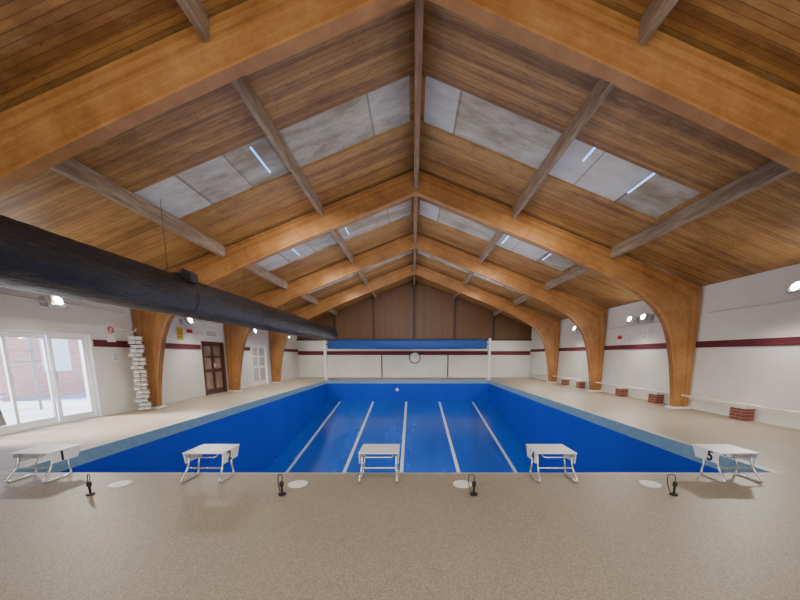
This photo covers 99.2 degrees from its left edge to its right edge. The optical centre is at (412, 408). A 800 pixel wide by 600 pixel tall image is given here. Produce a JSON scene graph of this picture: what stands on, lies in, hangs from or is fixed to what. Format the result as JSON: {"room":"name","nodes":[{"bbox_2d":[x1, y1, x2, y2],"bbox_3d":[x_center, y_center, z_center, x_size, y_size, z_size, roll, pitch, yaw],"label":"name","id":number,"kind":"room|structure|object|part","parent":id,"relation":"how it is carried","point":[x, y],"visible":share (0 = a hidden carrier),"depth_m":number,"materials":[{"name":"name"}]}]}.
{"room":"indoor swimming pool","nodes":[
{"label":"indoor swimming pool","id":0,"kind":"room"},
{"bbox_2d":[0,287,298,415],"bbox_3d":[-7.870,-1.529,8.566,0.300,3.341,29.400,0,9,0],"label":"wall","id":1,"kind":"structure","parent":0,"point":[182,379],"depth_m":8.97,"materials":[{"name":"white paint"}]},
{"bbox_2d":[0,329,97,434],"bbox_3d":[-7.870,-0.537,6.648,0.140,1.980,3.300,0,9,0],"label":"door","id":2,"kind":"structure","parent":1,"relation":"in","point":[17,427],"depth_m":7.38,"materials":[{"name":"metal"}]},
{"bbox_3d":[-7.850,-0.469,6.256,0.044,1.870,0.795,0,9,0],"label":"panel","id":3,"kind":"part","parent":2,"relation":"part of","materials":[{"name":"glass"}]},
{"bbox_3d":[-7.910,-0.594,7.041,0.044,1.870,0.795,0,9,0],"label":"panel","id":4,"kind":"part","parent":2,"relation":"part of","materials":[{"name":"glass"}]},
{"bbox_3d":[-7.850,-0.718,7.827,0.044,1.870,0.795,0,9,0],"label":"panel","id":5,"kind":"part","parent":2,"relation":"part of","materials":[{"name":"clear glass"}]},
{"bbox_2d":[38,295,66,307],"bbox_3d":[-7.533,-2.240,7.087,0.370,0.227,0.300,0,9,0],"label":"floodlight","id":6,"kind":"object","parent":1,"relation":"attached to","point":[55,301],"visible":0.94,"depth_m":7.04,"materials":[{"name":"white plastic"}]},
{"bbox_3d":[-7.703,-2.236,7.087,0.030,0.200,0.140,0,9,0],"label":"wall plate","id":7,"kind":"part","parent":6,"relation":"part of","materials":[{"name":"grey metal"}]},
{"bbox_3d":[-7.384,-2.257,7.084,0.073,0.158,0.169,0,9,0],"label":"lamp glass","id":8,"kind":"part","parent":6,"relation":"part of","materials":[{"name":"white glass"}]},
{"bbox_2d":[0,293,123,312],"bbox_3d":[-7.690,-1.834,4.418,0.044,0.044,9.300,0,9,0],"label":"trim","id":9,"kind":"structure","parent":1,"relation":"attached to","point":[1,294],"depth_m":7.12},
{"bbox_2d":[105,321,115,341],"bbox_3d":[-7.687,-1.957,8.650,0.034,0.500,0.240,0,9,0],"label":"wall sign","id":10,"kind":"object","parent":1,"relation":"attached to","point":[110,332],"visible":1,"depth_m":8.64,"materials":[{"name":"white plastic"}]},
{"bbox_2d":[112,352,118,361],"bbox_3d":[-7.697,-1.343,8.798,0.015,0.250,0.160,0,9,0],"label":"wall sign","id":11,"kind":"object","parent":1,"relation":"attached to","point":[114,354],"visible":1,"depth_m":8.79,"materials":[{"name":"white paper"}]},
{"bbox_2d":[92,339,200,348],"bbox_3d":[-7.713,-1.916,10.277,0.015,0.170,4.200,0,9,0],"label":"trim","id":12,"kind":"structure","parent":1,"relation":"attached to","point":[96,343],"depth_m":9.14,"materials":[{"name":"red paint"}]},
{"bbox_2d":[167,329,172,339],"bbox_3d":[-7.713,-2.363,10.763,0.015,0.350,0.250,0,9,0],"label":"wall sign","id":13,"kind":"object","parent":1,"relation":"attached to","point":[169,336],"visible":0.73,"depth_m":10.79,"materials":[{"name":"white paper"}]},
{"bbox_2d":[176,327,183,339],"bbox_3d":[-7.713,-2.490,11.249,0.015,0.400,0.300,0,9,0],"label":"wall sign","id":14,"kind":"object","parent":1,"relation":"attached to","point":[179,331],"visible":1,"depth_m":11.22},
{"bbox_2d":[179,317,193,324],"bbox_3d":[-7.533,-2.924,11.281,0.370,0.227,0.300,0,9,0],"label":"floodlight","id":15,"kind":"object","parent":1,"relation":"attached to","point":[187,320],"visible":0.91,"depth_m":11.23,"materials":[{"name":"white plastic"}]},
{"bbox_2d":[186,328,192,337],"bbox_3d":[-7.712,-2.618,11.735,0.016,0.300,0.350,0,9,0],"label":"wall sign","id":16,"kind":"object","parent":1,"relation":"attached to","point":[189,332],"visible":1,"depth_m":11.72,"materials":[{"name":"white plastic"}]},
{"bbox_2d":[190,351,196,361],"bbox_3d":[-7.713,-1.843,11.959,0.015,0.400,0.300,0,9,0],"label":"wall sign","id":17,"kind":"object","parent":1,"relation":"attached to","point":[193,353],"visible":1,"depth_m":11.94,"materials":[{"name":"white paper"}]},
{"bbox_2d":[175,316,219,323],"bbox_3d":[-7.690,-3.059,11.513,0.044,0.044,4.100,0,9,0],"label":"trim","id":18,"kind":"structure","parent":1,"relation":"attached to","point":[175,316],"depth_m":12.21,"materials":[{"name":"grey metal"}]},
{"bbox_2d":[204,330,217,337],"bbox_3d":[-7.713,-2.871,13.011,0.015,0.260,0.900,0,9,0],"label":"wall sign","id":19,"kind":"object","parent":1,"relation":"attached to","point":[207,333],"visible":1,"depth_m":12.94,"materials":[{"name":"white plastic"}]},
{"bbox_2d":[201,341,227,395],"bbox_3d":[-7.750,-1.588,13.224,0.140,2.000,1.420,0,9,0],"label":"door","id":20,"kind":"structure","parent":1,"relation":"in","point":[213,357],"depth_m":13.26,"materials":[{"name":"wood"}]},
{"bbox_3d":[-7.774,-1.562,12.902,0.017,1.610,0.455,0,9,0],"label":"glass pane","id":21,"kind":"part","parent":20,"relation":"part of","materials":[{"name":"glass"}]},
{"bbox_3d":[-7.774,-1.663,13.539,0.017,1.610,0.455,0,9,0],"label":"glass pane","id":22,"kind":"part","parent":20,"relation":"part of","materials":[{"name":"glass"}]},
{"bbox_2d":[250,344,268,385],"bbox_3d":[-7.750,-2.205,17.116,0.140,2.000,1.700,0,9,0],"label":"door","id":23,"kind":"structure","parent":1,"relation":"in","point":[258,352],"depth_m":17.17,"materials":[{"name":"wood"}]},
{"bbox_3d":[-7.774,-2.168,16.724,0.017,1.610,0.595,0,9,0],"label":"glass pane","id":24,"kind":"part","parent":23,"relation":"part of","materials":[{"name":"glass"}]},
{"bbox_3d":[-7.774,-2.291,17.500,0.017,1.610,0.595,0,9,0],"label":"glass pane","id":25,"kind":"part","parent":23,"relation":"part of","materials":[{"name":"white glass"}]},
{"bbox_2d":[284,349,297,351],"bbox_3d":[-7.713,-3.557,20.638,0.015,0.170,4.280,0,9,0],"label":"trim","id":26,"kind":"structure","parent":1,"relation":"attached to","point":[285,350],"depth_m":21.47,"materials":[{"name":"red paint"}]},
{"bbox_2d":[0,377,799,599],"bbox_3d":[0.080,0.211,8.842,16.200,0.217,29.400,0,9,0],"label":"floor","id":27,"kind":"structure","parent":0,"point":[155,536],"depth_m":2.98,"materials":[{"name":"stone"}]},
{"bbox_2d":[4,444,82,482],"bbox_3d":[-4.560,0.672,4.216,0.480,0.352,0.523,0,9,0],"label":"starting block","id":28,"kind":"object","parent":27,"relation":"on","point":[57,452],"visible":1,"depth_m":4.17,"materials":[{"name":"white plastic"}]},
{"bbox_3d":[-4.775,0.688,4.157,0.045,0.338,0.402,0,9,0],"label":"leg","id":29,"kind":"part","parent":28,"relation":"part of","materials":[{"name":"metal"}]},
{"bbox_3d":[-4.792,0.566,4.246,0.008,0.130,0.390,0,9,0],"label":"plate","id":30,"kind":"part","parent":28,"relation":"part of","materials":[{"name":"white plastic"}]},
{"bbox_3d":[-4.345,0.688,4.157,0.044,0.339,0.402,0,9,0],"label":"leg","id":31,"kind":"part","parent":28,"relation":"part of","materials":[{"name":"metal"}]},
{"bbox_3d":[-4.328,0.566,4.246,0.008,0.130,0.390,0,9,0],"label":"plate","id":32,"kind":"part","parent":28,"relation":"part of","materials":[{"name":"white plastic"}]},
{"bbox_2d":[85,474,95,495],"bbox_3d":[-3.509,0.822,3.680,0.098,0.225,0.092,0,9,0],"label":"anchor","id":33,"kind":"object","parent":27,"relation":"on","point":[88,483],"visible":1,"depth_m":3.67,"materials":[{"name":"black metal"}]},
{"bbox_3d":[-3.500,0.850,3.678,0.044,0.130,0.044,0,9,0],"label":"post","id":34,"kind":"part","parent":33,"relation":"part of","materials":[{"name":"black metal"}]},
{"bbox_2d":[123,328,151,409],"bbox_3d":[-7.416,-1.055,9.142,0.454,2.184,0.321,-5,10,-27],"label":"lane rope","id":35,"kind":"object","parent":27,"relation":"on","point":[138,387],"visible":1,"depth_m":9.13,"materials":[{"name":"white plastic"}]},
{"bbox_2d":[180,444,239,482],"bbox_3d":[-2.500,0.672,4.216,0.480,0.352,0.523,0,9,0],"label":"starting block","id":36,"kind":"object","parent":27,"relation":"on","point":[228,451],"visible":1,"depth_m":4.14,"materials":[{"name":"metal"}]},
{"bbox_3d":[-2.715,0.688,4.157,0.045,0.338,0.402,0,9,0],"label":"leg","id":37,"kind":"part","parent":36,"relation":"part of","materials":[{"name":"metal"}]},
{"bbox_3d":[-2.732,0.566,4.246,0.008,0.130,0.390,0,9,0],"label":"plate","id":38,"kind":"part","parent":36,"relation":"part of","materials":[{"name":"white plastic"}]},
{"bbox_3d":[-2.285,0.688,4.157,0.044,0.339,0.402,0,9,0],"label":"leg","id":39,"kind":"part","parent":36,"relation":"part of","materials":[{"name":"metal"}]},
{"bbox_3d":[-2.268,0.566,4.246,0.008,0.130,0.390,0,9,0],"label":"plate","id":40,"kind":"part","parent":36,"relation":"part of","materials":[{"name":"white plastic"}]},
{"bbox_2d":[278,474,285,495],"bbox_3d":[-1.429,0.822,3.680,0.098,0.225,0.092,0,9,0],"label":"anchor","id":41,"kind":"object","parent":27,"relation":"on","point":[281,483],"visible":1,"depth_m":3.67,"materials":[{"name":"black metal"}]},
{"bbox_3d":[-1.420,0.850,3.678,0.044,0.130,0.044,0,9,0],"label":"post","id":42,"kind":"part","parent":41,"relation":"part of","materials":[{"name":"black metal"}]},
{"bbox_2d":[358,444,399,482],"bbox_3d":[-0.410,0.672,4.216,0.480,0.352,0.523,0,9,0],"label":"starting block","id":43,"kind":"object","parent":27,"relation":"on","point":[392,449],"visible":1,"depth_m":4.10,"materials":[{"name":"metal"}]},
{"bbox_3d":[-0.625,0.688,4.157,0.045,0.338,0.402,0,9,0],"label":"leg","id":44,"kind":"part","parent":43,"relation":"part of","materials":[{"name":"metal"}]},
{"bbox_3d":[-0.195,0.688,4.157,0.044,0.339,0.402,0,9,0],"label":"leg","id":45,"kind":"part","parent":43,"relation":"part of","materials":[{"name":"metal"}]},
{"bbox_2d":[0,380,783,473],"bbox_3d":[-0.300,1.006,12.643,10.120,2.941,16.340,0,9,0],"label":"swimming pool","id":46,"kind":"object","parent":27,"relation":"in","point":[439,426],"visible":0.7,"depth_m":12.28,"materials":[{"name":"tile"}]},
{"bbox_2d":[0,0,799,194],"bbox_3d":[0.080,-2.303,4.313,15.520,6.200,0.300,0,9,0],"label":"roof frame","id":47,"kind":"object","parent":27,"relation":"on","point":[39,133],"visible":0.99,"depth_m":3.98,"materials":[{"name":"brown wood"}]},
{"bbox_2d":[50,157,224,256],"bbox_3d":[-5.020,-3.788,6.624,0.068,0.285,4.852,0,9,0],"label":"purlin","id":48,"kind":"object","parent":47,"relation":"attached to","point":[70,168],"visible":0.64,"depth_m":6.00,"materials":[{"name":"brown wood"}]},
{"bbox_2d":[414,0,423,186],"bbox_3d":[0.080,-5.558,6.344,0.110,0.415,4.852,0,9,0],"label":"ridge beam","id":49,"kind":"structure","parent":47,"relation":"attached to","point":[419,4],"depth_m":5.38,"materials":[{"name":"wood"}]},
{"bbox_2d":[323,338,491,379],"bbox_3d":[-0.350,-3.070,20.983,10.420,2.500,0.510,0,9,0],"label":"roller","id":50,"kind":"object","parent":27,"relation":"on","point":[480,343],"visible":0.94,"depth_m":20.64,"materials":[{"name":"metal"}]},
{"bbox_3d":[-5.400,-3.079,20.977,0.140,2.480,0.200,0,9,0],"label":"post","id":51,"kind":"part","parent":50,"relation":"part of","materials":[{"name":"white plastic"}]},
{"bbox_3d":[4.700,-3.079,20.977,0.140,2.480,0.200,0,9,0],"label":"post","id":52,"kind":"part","parent":50,"relation":"part of","materials":[{"name":"white plastic"}]},
{"bbox_2d":[269,264,559,382],"bbox_3d":[0.080,-4.490,18.121,15.520,6.200,0.300,0,9,0],"label":"roof frame","id":53,"kind":"object","parent":27,"relation":"on","point":[547,327],"visible":0.94,"depth_m":17.91,"materials":[{"name":"brown wood"}]},
{"bbox_2d":[328,308,336,314],"bbox_3d":[-5.020,-5.935,20.177,0.068,0.285,4.337,0,9,0],"label":"purlin","id":54,"kind":"object","parent":53,"relation":"attached to","point":[332,310],"visible":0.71,"depth_m":21.32,"materials":[{"name":"wood"}]},
{"bbox_2d":[358,270,367,285],"bbox_3d":[-2.370,-6.214,15.620,0.068,0.285,4.222,0,9,0],"label":"purlin","id":55,"kind":"object","parent":53,"relation":"attached to","point":[361,273],"visible":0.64,"depth_m":16.17,"materials":[{"name":"brown wood"}]},
{"bbox_2d":[413,249,415,270],"bbox_3d":[0.080,-7.008,15.495,0.110,0.415,4.222,0,9,0],"label":"ridge beam","id":56,"kind":"structure","parent":53,"relation":"attached to","point":[414,260],"depth_m":15.97,"materials":[{"name":"brown wood"}]},
{"bbox_2d":[463,271,473,286],"bbox_3d":[2.630,-6.177,15.626,0.068,0.285,4.222,0,9,0],"label":"purlin","id":57,"kind":"object","parent":53,"relation":"attached to","point":[470,274],"visible":0.64,"depth_m":16.19,"materials":[{"name":"wood"}]},
{"bbox_2d":[493,309,502,315],"bbox_3d":[5.280,-5.898,20.183,0.068,0.285,4.337,0,9,0],"label":"purlin","id":58,"kind":"object","parent":53,"relation":"attached to","point":[497,311],"visible":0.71,"depth_m":21.36,"materials":[{"name":"wood"}]},
{"bbox_2d":[513,295,531,305],"bbox_3d":[5.280,-5.201,15.781,0.068,0.285,4.222,0,9,0],"label":"purlin","id":59,"kind":"object","parent":53,"relation":"attached to","point":[523,298],"visible":0.57,"depth_m":16.59,"materials":[{"name":"wood"}]},
{"bbox_2d":[224,233,606,391],"bbox_3d":[0.080,-3.802,13.775,15.520,6.200,0.300,0,9,0],"label":"roof frame","id":60,"kind":"object","parent":27,"relation":"on","point":[589,318],"visible":0.88,"depth_m":13.56,"materials":[{"name":"brown wood"}]},
{"bbox_2d":[245,264,287,289],"bbox_3d":[-5.020,-4.538,11.355,0.068,0.285,4.372,0,9,0],"label":"purlin","id":61,"kind":"object","parent":60,"relation":"attached to","point":[254,268],"visible":0.64,"depth_m":11.65,"materials":[{"name":"wood"}]},
{"bbox_2d":[300,294,317,304],"bbox_3d":[-5.020,-5.238,15.775,0.068,0.285,4.222,0,9,0],"label":"purlin","id":62,"kind":"object","parent":60,"relation":"attached to","point":[309,298],"visible":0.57,"depth_m":16.54,"materials":[{"name":"wood"}]},
{"bbox_2d":[132,170,701,408],"bbox_3d":[0.080,-3.090,9.281,15.520,6.200,0.300,0,9,0],"label":"roof frame","id":63,"kind":"object","parent":27,"relation":"on","point":[675,301],"visible":0.81,"depth_m":9.06,"materials":[{"name":"brown wood"}]},
{"bbox_3d":[-7.435,-0.053,9.762,0.490,0.050,0.300,0,9,0],"label":"plate","id":64,"kind":"part","parent":63,"relation":"part of","materials":[{"name":"white plastic"}]},
{"bbox_2d":[231,76,323,216],"bbox_3d":[-2.370,-4.765,6.469,0.068,0.285,4.852,0,9,0],"label":"purlin","id":65,"kind":"object","parent":63,"relation":"attached to","point":[241,85],"visible":0.64,"depth_m":5.74,"materials":[{"name":"brown wood"}]},
{"bbox_2d":[330,228,353,262],"bbox_3d":[-2.370,-5.514,11.200,0.068,0.285,4.372,0,9,0],"label":"purlin","id":66,"kind":"object","parent":63,"relation":"attached to","point":[335,232],"visible":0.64,"depth_m":11.38,"materials":[{"name":"brown wood"}]},
{"bbox_2d":[414,195,417,243],"bbox_3d":[0.080,-6.308,11.075,0.110,0.415,4.372,0,9,0],"label":"ridge beam","id":67,"kind":"structure","parent":63,"relation":"attached to","point":[415,196],"depth_m":10.70,"materials":[{"name":"brown wood"}]},
{"bbox_2d":[479,230,504,264],"bbox_3d":[2.630,-5.477,11.206,0.068,0.285,4.372,0,9,0],"label":"purlin","id":68,"kind":"object","parent":63,"relation":"attached to","point":[499,233],"visible":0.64,"depth_m":11.39,"materials":[{"name":"brown wood"}]},
{"bbox_2d":[512,78,614,218],"bbox_3d":[2.630,-4.728,6.475,0.068,0.285,4.852,0,9,0],"label":"purlin","id":69,"kind":"object","parent":63,"relation":"attached to","point":[602,88],"visible":0.64,"depth_m":5.73,"materials":[{"name":"brown wood"}]},
{"bbox_2d":[545,265,588,290],"bbox_3d":[5.280,-4.501,11.361,0.068,0.285,4.372,0,9,0],"label":"purlin","id":70,"kind":"object","parent":63,"relation":"attached to","point":[579,269],"visible":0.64,"depth_m":11.70,"materials":[{"name":"brown wood"}]},
{"bbox_3d":[7.595,-0.053,9.762,0.490,0.050,0.300,0,9,0],"label":"plate","id":71,"kind":"part","parent":63,"relation":"part of","materials":[{"name":"white plastic"}]},
{"bbox_2d":[610,160,793,258],"bbox_3d":[5.280,-3.752,6.630,0.068,0.285,4.852,0,9,0],"label":"purlin","id":72,"kind":"object","parent":63,"relation":"attached to","point":[771,171],"visible":1,"depth_m":6.02,"materials":[{"name":"brown wood"}]},
{"bbox_2d":[468,474,477,495],"bbox_3d":[0.651,0.822,3.680,0.098,0.225,0.092,0,9,0],"label":"anchor","id":73,"kind":"object","parent":27,"relation":"on","point":[473,493],"visible":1,"depth_m":3.67,"materials":[{"name":"black metal"}]},
{"bbox_3d":[0.660,0.850,3.678,0.044,0.130,0.044,0,9,0],"label":"post","id":74,"kind":"part","parent":73,"relation":"part of","materials":[{"name":"black metal"}]},
{"bbox_2d":[526,444,578,482],"bbox_3d":[1.710,0.672,4.216,0.480,0.352,0.523,0,9,0],"label":"starting block","id":75,"kind":"object","parent":27,"relation":"on","point":[533,450],"visible":1,"depth_m":4.14,"materials":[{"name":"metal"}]},
{"bbox_3d":[1.478,0.566,4.246,0.008,0.130,0.390,0,9,0],"label":"plate","id":76,"kind":"part","parent":75,"relation":"part of","materials":[{"name":"white plastic"}]},
{"bbox_3d":[1.495,0.688,4.157,0.045,0.338,0.402,0,9,0],"label":"leg","id":77,"kind":"part","parent":75,"relation":"part of","materials":[{"name":"metal"}]},
{"bbox_3d":[1.942,0.566,4.246,0.008,0.130,0.390,0,9,0],"label":"plate","id":78,"kind":"part","parent":75,"relation":"part of","materials":[{"name":"white plastic"}]},
{"bbox_3d":[1.925,0.688,4.157,0.044,0.339,0.402,0,9,0],"label":"leg","id":79,"kind":"part","parent":75,"relation":"part of","materials":[{"name":"metal"}]},
{"bbox_2d":[528,372,799,420],"bbox_3d":[7.700,-0.840,13.636,0.260,0.392,18.000,0,9,0],"label":"bench","id":80,"kind":"object","parent":27,"relation":"on","point":[738,411],"visible":1,"depth_m":9.14,"materials":[{"name":"paint"}]},
{"bbox_2d":[667,474,677,495],"bbox_3d":[2.821,0.822,3.680,0.098,0.225,0.092,0,9,0],"label":"anchor","id":81,"kind":"object","parent":27,"relation":"on","point":[675,483],"visible":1,"depth_m":3.67,"materials":[{"name":"black metal"}]},
{"bbox_3d":[2.830,0.850,3.678,0.044,0.130,0.044,0,9,0],"label":"post","id":82,"kind":"part","parent":81,"relation":"part of","materials":[{"name":"black metal"}]},
{"bbox_2d":[691,444,763,482],"bbox_3d":[3.880,0.672,4.216,0.480,0.352,0.523,0,9,0],"label":"starting block","id":83,"kind":"object","parent":27,"relation":"on","point":[710,452],"visible":1,"depth_m":4.16,"materials":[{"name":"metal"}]},
{"bbox_3d":[3.648,0.566,4.246,0.008,0.130,0.390,0,9,0],"label":"plate","id":84,"kind":"part","parent":83,"relation":"part of","materials":[{"name":"white plastic"}]},
{"bbox_3d":[3.665,0.688,4.157,0.045,0.338,0.402,0,9,0],"label":"leg","id":85,"kind":"part","parent":83,"relation":"part of","materials":[{"name":"metal"}]},
{"bbox_3d":[4.112,0.566,4.246,0.008,0.130,0.390,0,9,0],"label":"plate","id":86,"kind":"part","parent":83,"relation":"part of","materials":[{"name":"white plastic"}]},
{"bbox_3d":[4.095,0.688,4.157,0.044,0.339,0.402,0,9,0],"label":"leg","id":87,"kind":"part","parent":83,"relation":"part of","materials":[{"name":"metal"}]},
{"bbox_3d":[0.080,-1.502,-0.744,15.520,6.200,0.300,0,9,0],"label":"roof frame","id":88,"kind":"object","parent":27,"relation":"on","visible":0},
{"bbox_2d":[176,0,209,42],"bbox_3d":[-2.370,-3.971,1.457,0.068,0.285,4.942,0,9,0],"label":"purlin","id":89,"kind":"object","parent":88,"relation":"attached to","point":[194,10],"visible":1,"depth_m":3.71,"materials":[{"name":"brown wood"}]},
{"bbox_2d":[638,0,677,46],"bbox_3d":[2.630,-3.934,1.463,0.068,0.285,4.942,0,9,0],"label":"purlin","id":90,"kind":"object","parent":88,"relation":"attached to","point":[657,11],"visible":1,"depth_m":3.70,"materials":[{"name":"brown wood"}]},
{"bbox_2d":[0,0,799,325],"bbox_3d":[0.080,-4.610,8.078,16.200,3.121,29.400,0,9,0],"label":"ceiling","id":91,"kind":"structure","parent":0,"point":[45,45],"depth_m":5.60,"materials":[{"name":"brown wood"}]},
{"bbox_2d":[0,199,337,340],"bbox_3d":[-4.800,-2.975,6.920,0.814,2.147,26.400,0,9,0],"label":"air duct","id":92,"kind":"object","parent":91,"relation":"hanging from","point":[32,258],"visible":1,"depth_m":5.16,"materials":[{"name":"black metal"}]},
{"bbox_2d":[135,76,409,218],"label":"window","id":93,"kind":"structure","parent":91,"relation":"attached to","point":[386,108],"depth_m":6.49,"materials":[{"name":"grey glass"}]},
{"bbox_2d":[256,200,410,270],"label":"window","id":94,"kind":"structure","parent":91,"relation":"attached to","point":[402,210],"depth_m":11.18,"materials":[{"name":"grey glass"}]},
{"bbox_2d":[308,250,411,293],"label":"window","id":95,"kind":"structure","parent":91,"relation":"attached to","point":[410,251],"depth_m":15.98,"materials":[{"name":"grey glass"}]},
{"bbox_2d":[418,250,521,293],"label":"window","id":96,"kind":"structure","parent":91,"relation":"attached to","point":[419,251],"depth_m":15.97,"materials":[{"name":"grey glass"}]},
{"bbox_2d":[420,200,575,270],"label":"window","id":97,"kind":"structure","parent":91,"relation":"attached to","point":[428,210],"depth_m":11.18,"materials":[{"name":"grey glass"}]},
{"bbox_2d":[424,76,699,218],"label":"window","id":98,"kind":"structure","parent":91,"relation":"attached to","point":[450,109],"depth_m":6.50,"materials":[{"name":"grey glass"}]},
{"bbox_2d":[297,281,531,376],"bbox_3d":[0.080,-5.238,22.685,15.600,6.250,0.250,0,9,0],"label":"wall","id":99,"kind":"structure","parent":0,"point":[434,309],"depth_m":22.64,"materials":[{"name":"white paint"}]},
{"bbox_2d":[333,314,335,329],"bbox_3d":[-5.200,-5.487,22.496,0.140,1.641,0.075,0,9,0],"label":"trim","id":100,"kind":"structure","parent":99,"relation":"attached to","point":[334,323],"depth_m":22.43,"materials":[{"name":"brown wood"}]},
{"bbox_2d":[372,298,374,338],"bbox_3d":[-2.600,-5.966,22.420,0.140,2.610,0.075,0,9,0],"label":"trim","id":101,"kind":"structure","parent":99,"relation":"attached to","point":[373,307],"depth_m":22.37,"materials":[{"name":"brown wood"}]},
{"bbox_2d":[381,355,382,376],"bbox_3d":[-2.100,-2.877,22.926,0.080,1.470,0.013,0,9,0],"label":"trim","id":102,"kind":"structure","parent":99,"relation":"attached to","point":[381,355],"depth_m":22.96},
{"bbox_2d":[298,351,529,354],"bbox_3d":[0.080,-3.741,22.788,15.560,0.260,0.015,0,9,0],"label":"trim","id":103,"kind":"structure","parent":99,"relation":"attached to","point":[299,352],"depth_m":22.78,"materials":[{"name":"red paint"}]},
{"bbox_2d":[413,288,414,338],"bbox_3d":[0.080,-6.460,22.342,0.140,3.610,0.075,0,9,0],"label":"trim","id":104,"kind":"structure","parent":99,"relation":"attached to","point":[413,288],"depth_m":22.34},
{"bbox_2d":[297,339,531,340],"bbox_3d":[0.080,-4.604,22.616,15.600,0.140,0.115,0,9,0],"label":"trim","id":105,"kind":"structure","parent":99,"relation":"attached to","point":[297,339],"depth_m":22.56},
{"bbox_2d":[409,352,420,363],"bbox_3d":[0.120,-3.426,22.785,0.797,0.797,0.080,0,9,0],"label":"clock","id":106,"kind":"object","parent":99,"relation":"attached to","point":[414,357],"visible":1,"depth_m":22.75,"materials":[{"name":"white plastic"}]},
{"bbox_2d":[447,355,448,376],"bbox_3d":[2.350,-2.877,22.926,0.080,1.470,0.013,0,9,0],"label":"trim","id":107,"kind":"structure","parent":99,"relation":"attached to","point":[447,355],"depth_m":22.88,"materials":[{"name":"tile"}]},
{"bbox_2d":[453,298,455,338],"bbox_3d":[2.760,-5.966,22.420,0.140,2.610,0.075,0,9,0],"label":"trim","id":108,"kind":"structure","parent":99,"relation":"attached to","point":[454,331],"depth_m":22.41,"materials":[{"name":"brown wood"}]},
{"bbox_2d":[492,315,495,338],"bbox_3d":[5.360,-5.487,22.496,0.140,1.641,0.075,0,9,0],"label":"trim","id":109,"kind":"structure","parent":99,"relation":"attached to","point":[494,317],"depth_m":22.48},
{"bbox_2d":[529,264,799,428],"bbox_3d":[8.030,-1.529,8.566,0.300,3.341,29.400,0,9,0],"label":"wall","id":110,"kind":"structure","parent":0,"point":[766,376],"depth_m":8.60,"materials":[{"name":"white paint"}]},
{"bbox_2d":[617,335,622,342],"bbox_3d":[7.872,-2.658,12.944,0.016,0.300,0.300,0,9,0],"label":"wall sign","id":111,"kind":"object","parent":110,"relation":"attached to","point":[619,338],"visible":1,"depth_m":12.95,"materials":[{"name":"white plastic"}]},
{"bbox_2d":[627,333,632,342],"bbox_3d":[7.872,-2.564,12.351,0.015,0.350,0.250,0,9,0],"label":"wall sign","id":112,"kind":"object","parent":110,"relation":"attached to","point":[629,339],"visible":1,"depth_m":12.35,"materials":[{"name":"white paper"}]},
{"bbox_2d":[626,316,639,322],"bbox_3d":[7.693,-3.117,11.858,0.370,0.227,0.300,0,9,0],"label":"floodlight","id":113,"kind":"object","parent":110,"relation":"attached to","point":[630,319],"visible":0.99,"depth_m":11.80,"materials":[{"name":"white plastic"}]},
{"bbox_2d":[609,321,659,328],"bbox_3d":[7.850,-2.891,11.540,0.044,0.044,4.100,0,9,0],"label":"trim","id":114,"kind":"structure","parent":110,"relation":"attached to","point":[655,321],"depth_m":11.94,"materials":[{"name":"grey metal"}]},
{"bbox_2d":[641,329,648,341],"bbox_3d":[7.872,-2.488,11.553,0.015,0.400,0.300,0,9,0],"label":"wall sign","id":115,"kind":"object","parent":110,"relation":"attached to","point":[644,337],"visible":1,"depth_m":11.56,"materials":[{"name":"white paper"}]},
{"bbox_2d":[639,313,654,320],"bbox_3d":[7.693,-3.007,11.167,0.370,0.227,0.300,0,9,0],"label":"floodlight","id":116,"kind":"object","parent":110,"relation":"attached to","point":[644,317],"visible":1,"depth_m":11.12,"materials":[{"name":"white plastic"}]},
{"bbox_2d":[530,337,799,351],"bbox_3d":[7.872,-1.617,8.390,0.015,0.170,29.080,0,9,0],"label":"trim","id":117,"kind":"structure","parent":110,"relation":"attached to","point":[781,341],"depth_m":8.70,"materials":[{"name":"red paint"}]},
{"bbox_2d":[708,298,799,312],"bbox_3d":[7.850,-1.834,4.418,0.044,0.044,9.300,0,9,0],"label":"trim","id":118,"kind":"structure","parent":110,"relation":"attached to","point":[797,299],"depth_m":7.72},
{"bbox_2d":[786,281,799,293],"bbox_3d":[7.693,-2.402,6.707,0.370,0.227,0.300,0,9,0],"label":"floodlight","id":119,"kind":"object","parent":110,"relation":"attached to","point":[794,287],"visible":1,"depth_m":6.72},
{"bbox_3d":[7.544,-2.419,6.704,0.073,0.158,0.169,0,9,0],"label":"lamp glass","id":120,"kind":"part","parent":119,"relation":"part of","materials":[{"name":"white glass"}]},
{"label":"outside","id":121,"kind":"structure","parent":0,"visible":0},
{"bbox_2d":[0,393,88,426],"bbox_3d":[-19.015,-0.262,12.108,21.970,0.230,36.000,0,9,0],"label":"ground","id":122,"kind":"structure","parent":121,"point":[28,409],"depth_m":9.97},
{"bbox_2d":[0,409,6,425],"bbox_3d":[-9.000,-0.073,7.000,0.462,0.955,0.550,0,9,0],"label":"sign","id":123,"kind":"object","parent":122,"relation":"on","point":[2,420],"visible":1,"depth_m":7.28,"materials":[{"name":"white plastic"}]},
{"bbox_2d":[0,338,47,409],"bbox_3d":[-11.000,-1.626,7.133,1.264,4.020,4.600,0,9,0],"label":"scaffolding","id":124,"kind":"object","parent":122,"relation":"on","point":[32,361],"visible":0.56,"depth_m":9.30,"materials":[{"name":"grey metal"}]},
{"bbox_2d":[0,335,85,401],"bbox_3d":[-14.650,-2.637,15.275,2.900,3.470,9.200,0,9,0],"label":"brick building","id":125,"kind":"structure","parent":122,"relation":"on","point":[66,352],"depth_m":12.20,"materials":[{"name":"red brick"}]}
]}

